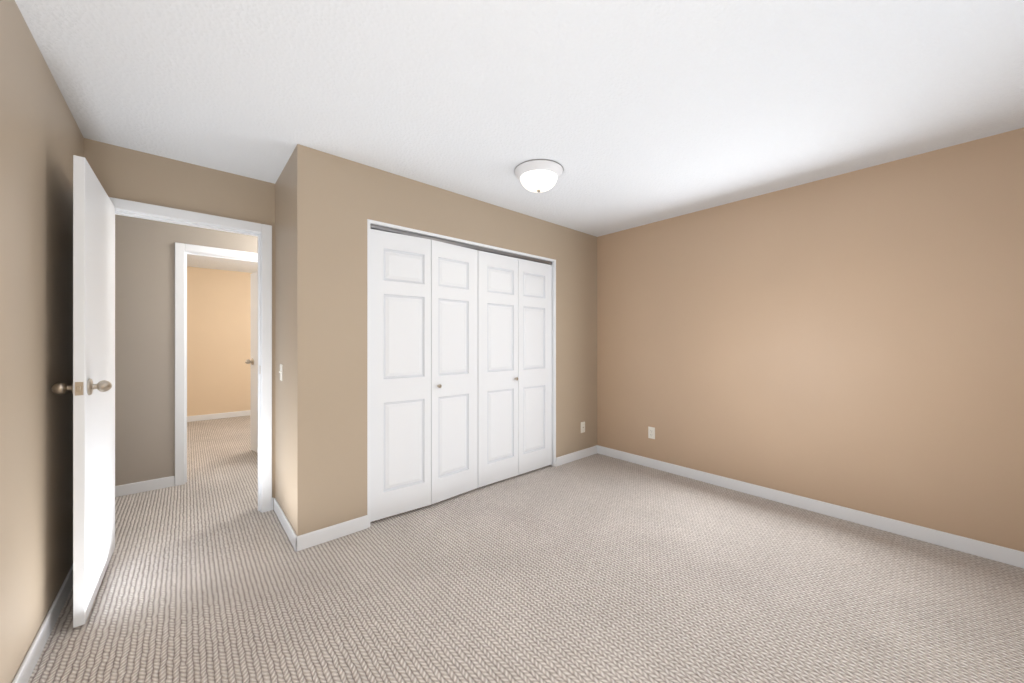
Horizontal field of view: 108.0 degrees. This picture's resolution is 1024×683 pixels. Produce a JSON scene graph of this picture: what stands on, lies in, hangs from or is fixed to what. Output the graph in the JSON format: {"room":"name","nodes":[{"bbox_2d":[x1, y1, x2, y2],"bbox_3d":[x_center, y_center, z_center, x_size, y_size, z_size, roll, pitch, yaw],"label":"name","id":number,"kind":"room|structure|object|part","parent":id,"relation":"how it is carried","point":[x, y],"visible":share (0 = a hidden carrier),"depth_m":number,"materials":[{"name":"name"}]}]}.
{"room":"empty bedroom","nodes":[
{"label":"empty bedroom","id":0,"kind":"room"},
{"bbox_2d":[0,0,83,682],"bbox_3d":[-1.253,0.030,0.664,0.110,2.440,3.890,0,0,-41],"label":"wall","id":1,"kind":"structure","parent":0,"point":[41,140],"depth_m":1.44,"materials":[{"name":"beige paint"}]},
{"bbox_2d":[12,564,72,682],"bbox_3d":[-1.207,1.205,0.705,0.012,0.090,3.890,0,0,-41],"label":"baseboard","id":2,"kind":"structure","parent":1,"relation":"attached to","point":[28,664],"depth_m":1.52,"materials":[{"name":"white wood"}]},
{"bbox_2d":[84,138,274,497],"bbox_3d":[-1.366,0.030,3.223,5.010,2.440,0.110,0,0,-41],"label":"wall","id":3,"kind":"structure","parent":0,"point":[131,175],"depth_m":2.46,"materials":[{"name":"beige paint"}]},
{"bbox_2d":[51,155,114,627],"bbox_3d":[-2.146,0.213,1.924,0.180,2.050,0.816,0,0,-40],"label":"bedroom door","id":4,"kind":"structure","parent":3,"relation":"in","point":[92,387],"depth_m":1.73,"materials":[{"name":"white wood"}]},
{"bbox_3d":[-1.973,0.202,1.638,0.073,0.077,0.077,0,0,-40],"label":"knob","id":5,"kind":"part","parent":4,"relation":"part of","materials":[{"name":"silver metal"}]},
{"label":"latch plate","id":6,"kind":"part","parent":4,"relation":"part of","materials":[{"name":"metal"}]},
{"bbox_3d":[-1.891,0.202,1.708,0.073,0.077,0.077,0,0,-40],"label":"knob","id":7,"kind":"part","parent":4,"relation":"part of","materials":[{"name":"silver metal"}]},
{"bbox_2d":[109,197,271,512],"bbox_3d":[-2.168,0.191,2.510,0.912,2.119,0.126,0,0,-41],"label":"door frame","id":8,"kind":"structure","parent":3,"relation":"attached to","point":[157,210],"depth_m":2.73,"materials":[{"name":"white wood"}]},
{"bbox_2d":[115,214,257,485],"bbox_3d":[-2.426,0.030,3.758,4.120,2.440,0.110,0,0,-41],"label":"wall","id":9,"kind":"structure","parent":0,"point":[144,349],"depth_m":3.12,"materials":[{"name":"paint"}]},
{"bbox_2d":[115,476,174,496],"bbox_3d":[-2.385,1.205,3.712,3.900,0.090,0.012,0,0,-41],"label":"baseboard","id":10,"kind":"structure","parent":9,"relation":"attached to","point":[141,486],"depth_m":3.10,"materials":[{"name":"white wood"}]},
{"bbox_2d":[175,242,257,485],"bbox_3d":[-2.630,0.191,3.568,0.898,2.119,0.126,0,0,-41],"label":"door frame","id":11,"kind":"structure","parent":9,"relation":"attached to","point":[181,249],"depth_m":3.25,"materials":[{"name":"white wood"}]},
{"bbox_2d":[245,272,257,452],"bbox_3d":[-2.729,0.223,4.050,0.755,2.030,0.108,0,0,37],"label":"door","id":12,"kind":"structure","parent":9,"relation":"in","point":[254,366],"depth_m":4.22,"materials":[{"name":"white wood"}]},
{"bbox_3d":[-2.986,0.220,4.220,0.077,0.077,0.073,0,0,37],"label":"door room knob","id":13,"kind":"part","parent":12,"relation":"part of","materials":[{"name":"silver metal"}]},
{"bbox_2d":[187,266,250,415],"bbox_3d":[-4.645,0.030,6.293,4.120,2.440,0.110,0,0,-41],"label":"wall","id":14,"kind":"structure","parent":0,"point":[218,338],"depth_m":6.08,"materials":[{"name":"paint"}]},
{"bbox_2d":[187,410,250,421],"bbox_3d":[-4.606,1.205,6.248,3.900,0.090,0.012,0,0,-41],"label":"baseboard","id":15,"kind":"structure","parent":14,"relation":"attached to","point":[217,416],"depth_m":6.07,"materials":[{"name":"white wood"}]},
{"bbox_2d":[275,153,292,527],"bbox_3d":[-1.527,0.030,2.587,0.110,2.440,0.636,0,0,-41],"label":"wall","id":16,"kind":"structure","parent":0,"point":[284,337],"depth_m":2.52,"materials":[{"name":"beige paint"}]},
{"bbox_2d":[279,364,282,380],"bbox_3d":[-1.615,0.210,2.591,0.017,0.115,0.070,0,0,-41],"label":"light switch","id":17,"kind":"object","parent":16,"relation":"attached to","point":[281,372],"visible":1,"depth_m":2.57,"materials":[{"name":"white plastic"}]},
{"bbox_2d":[274,498,367,551],"bbox_3d":[-1.371,1.205,2.631,0.427,0.090,0.742,0,0,-41],"label":"baseboard","id":18,"kind":"structure","parent":16,"relation":"attached to","point":[316,537],"depth_m":2.35,"materials":[{"name":"white wood"}]},
{"bbox_2d":[293,144,596,535],"bbox_3d":[-0.198,0.030,3.255,2.990,2.440,0.110,0,0,-41],"label":"wall","id":19,"kind":"structure","parent":0,"point":[338,202],"depth_m":2.44,"materials":[{"name":"beige paint"}]},
{"bbox_2d":[370,229,430,521],"bbox_3d":[-0.804,0.226,2.692,0.453,2.008,0.035,0,0,-37],"label":"closet door","id":20,"kind":"structure","parent":19,"relation":"in","point":[400,373],"depth_m":2.67,"materials":[{"name":"white wood"}]},
{"bbox_2d":[431,240,477,503],"bbox_3d":[-0.462,0.226,2.992,0.035,2.008,0.453,0,0,45],"label":"closet door","id":21,"kind":"structure","parent":19,"relation":"in","point":[454,368],"depth_m":2.97,"materials":[{"name":"white wood"}]},
{"bbox_2d":[370,224,551,263],"bbox_3d":[-0.298,-0.798,3.157,1.836,0.024,0.043,0,0,-41],"label":"track rail","id":22,"kind":"object","parent":19,"relation":"attached to","point":[382,228],"visible":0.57,"depth_m":3.02,"materials":[{"name":"silver metal"}]},
{"bbox_2d":[367,219,555,527],"bbox_3d":[-0.302,0.210,3.161,1.880,2.080,0.113,0,0,-41],"label":"trim","id":23,"kind":"structure","parent":19,"relation":"attached to","point":[397,227],"depth_m":2.88,"materials":[{"name":"white wood"}]},
{"bbox_2d":[478,250,517,487],"bbox_3d":[-0.126,0.226,3.308,0.453,2.008,0.035,0,0,-41],"label":"closet door","id":24,"kind":"structure","parent":19,"relation":"in","point":[497,367],"depth_m":3.29,"materials":[{"name":"white wood"}]},
{"bbox_2d":[518,258,551,474],"bbox_3d":[0.219,0.226,3.610,0.453,2.008,0.035,0,0,-41],"label":"closet door","id":25,"kind":"structure","parent":19,"relation":"in","point":[534,365],"depth_m":3.59,"materials":[{"name":"white wood"}]},
{"bbox_2d":[556,445,596,466],"bbox_3d":[0.701,1.205,3.961,0.683,0.090,0.012,0,0,-41],"label":"baseboard","id":26,"kind":"structure","parent":19,"relation":"attached to","point":[573,456],"depth_m":3.94,"materials":[{"name":"white wood"}]},
{"bbox_2d":[581,422,584,432],"bbox_3d":[0.771,0.920,4.018,0.070,0.115,0.017,0,0,-41],"label":"outlet","id":27,"kind":"object","parent":19,"relation":"attached to","point":[582,427],"visible":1,"depth_m":4.01,"materials":[{"name":"white plastic"}]},
{"bbox_2d":[15,0,1023,272],"bbox_3d":[-1.521,-1.240,3.400,5.390,0.100,8.960,0,0,-41],"label":"ceiling","id":28,"kind":"structure","parent":0,"point":[627,114],"depth_m":1.74,"materials":[{"name":"white paint"}]},
{"bbox_2d":[514,159,563,192],"bbox_3d":[0.186,-1.115,2.581,0.342,0.149,0.342,0,0,-41],"label":"flush-mount ceiling light","id":29,"kind":"object","parent":28,"relation":"attached to","point":[538,175],"visible":1,"depth_m":2.49,"materials":[{"name":"white glass"}]},
{"bbox_3d":[0.186,-1.100,2.581,0.255,0.090,0.255,0,0,-41],"label":"lamp shade","id":30,"kind":"part","parent":29,"relation":"part of","materials":[{"name":"white glass"}]},
{"bbox_2d":[28,415,1023,682],"bbox_3d":[-1.521,1.300,3.400,5.390,0.100,8.960,0,0,-41],"label":"floor","id":31,"kind":"structure","parent":0,"point":[598,569],"depth_m":1.85,"materials":[{"name":"beige carpet"}]},
{"bbox_2d":[597,128,1023,551],"bbox_3d":[1.794,0.030,3.332,0.110,2.440,3.890,0,0,-41],"label":"wall","id":32,"kind":"structure","parent":0,"point":[854,340],"depth_m":2.61,"materials":[{"name":"beige paint"}]},
{"bbox_2d":[648,427,654,438],"bbox_3d":[1.391,0.902,3.704,0.008,0.115,0.070,0,0,-41],"label":"duplex electrical outlet","id":33,"kind":"object","parent":32,"relation":"attached to","point":[651,432],"visible":1,"depth_m":3.70,"materials":[{"name":"white plastic"}]},
{"bbox_2d":[597,445,1023,567],"bbox_3d":[1.994,1.205,3.011,0.012,0.090,3.144,0,0,-41],"label":"baseboard","id":34,"kind":"structure","parent":32,"relation":"attached to","point":[1009,556],"depth_m":2.61,"materials":[{"name":"white wood"}]}
]}

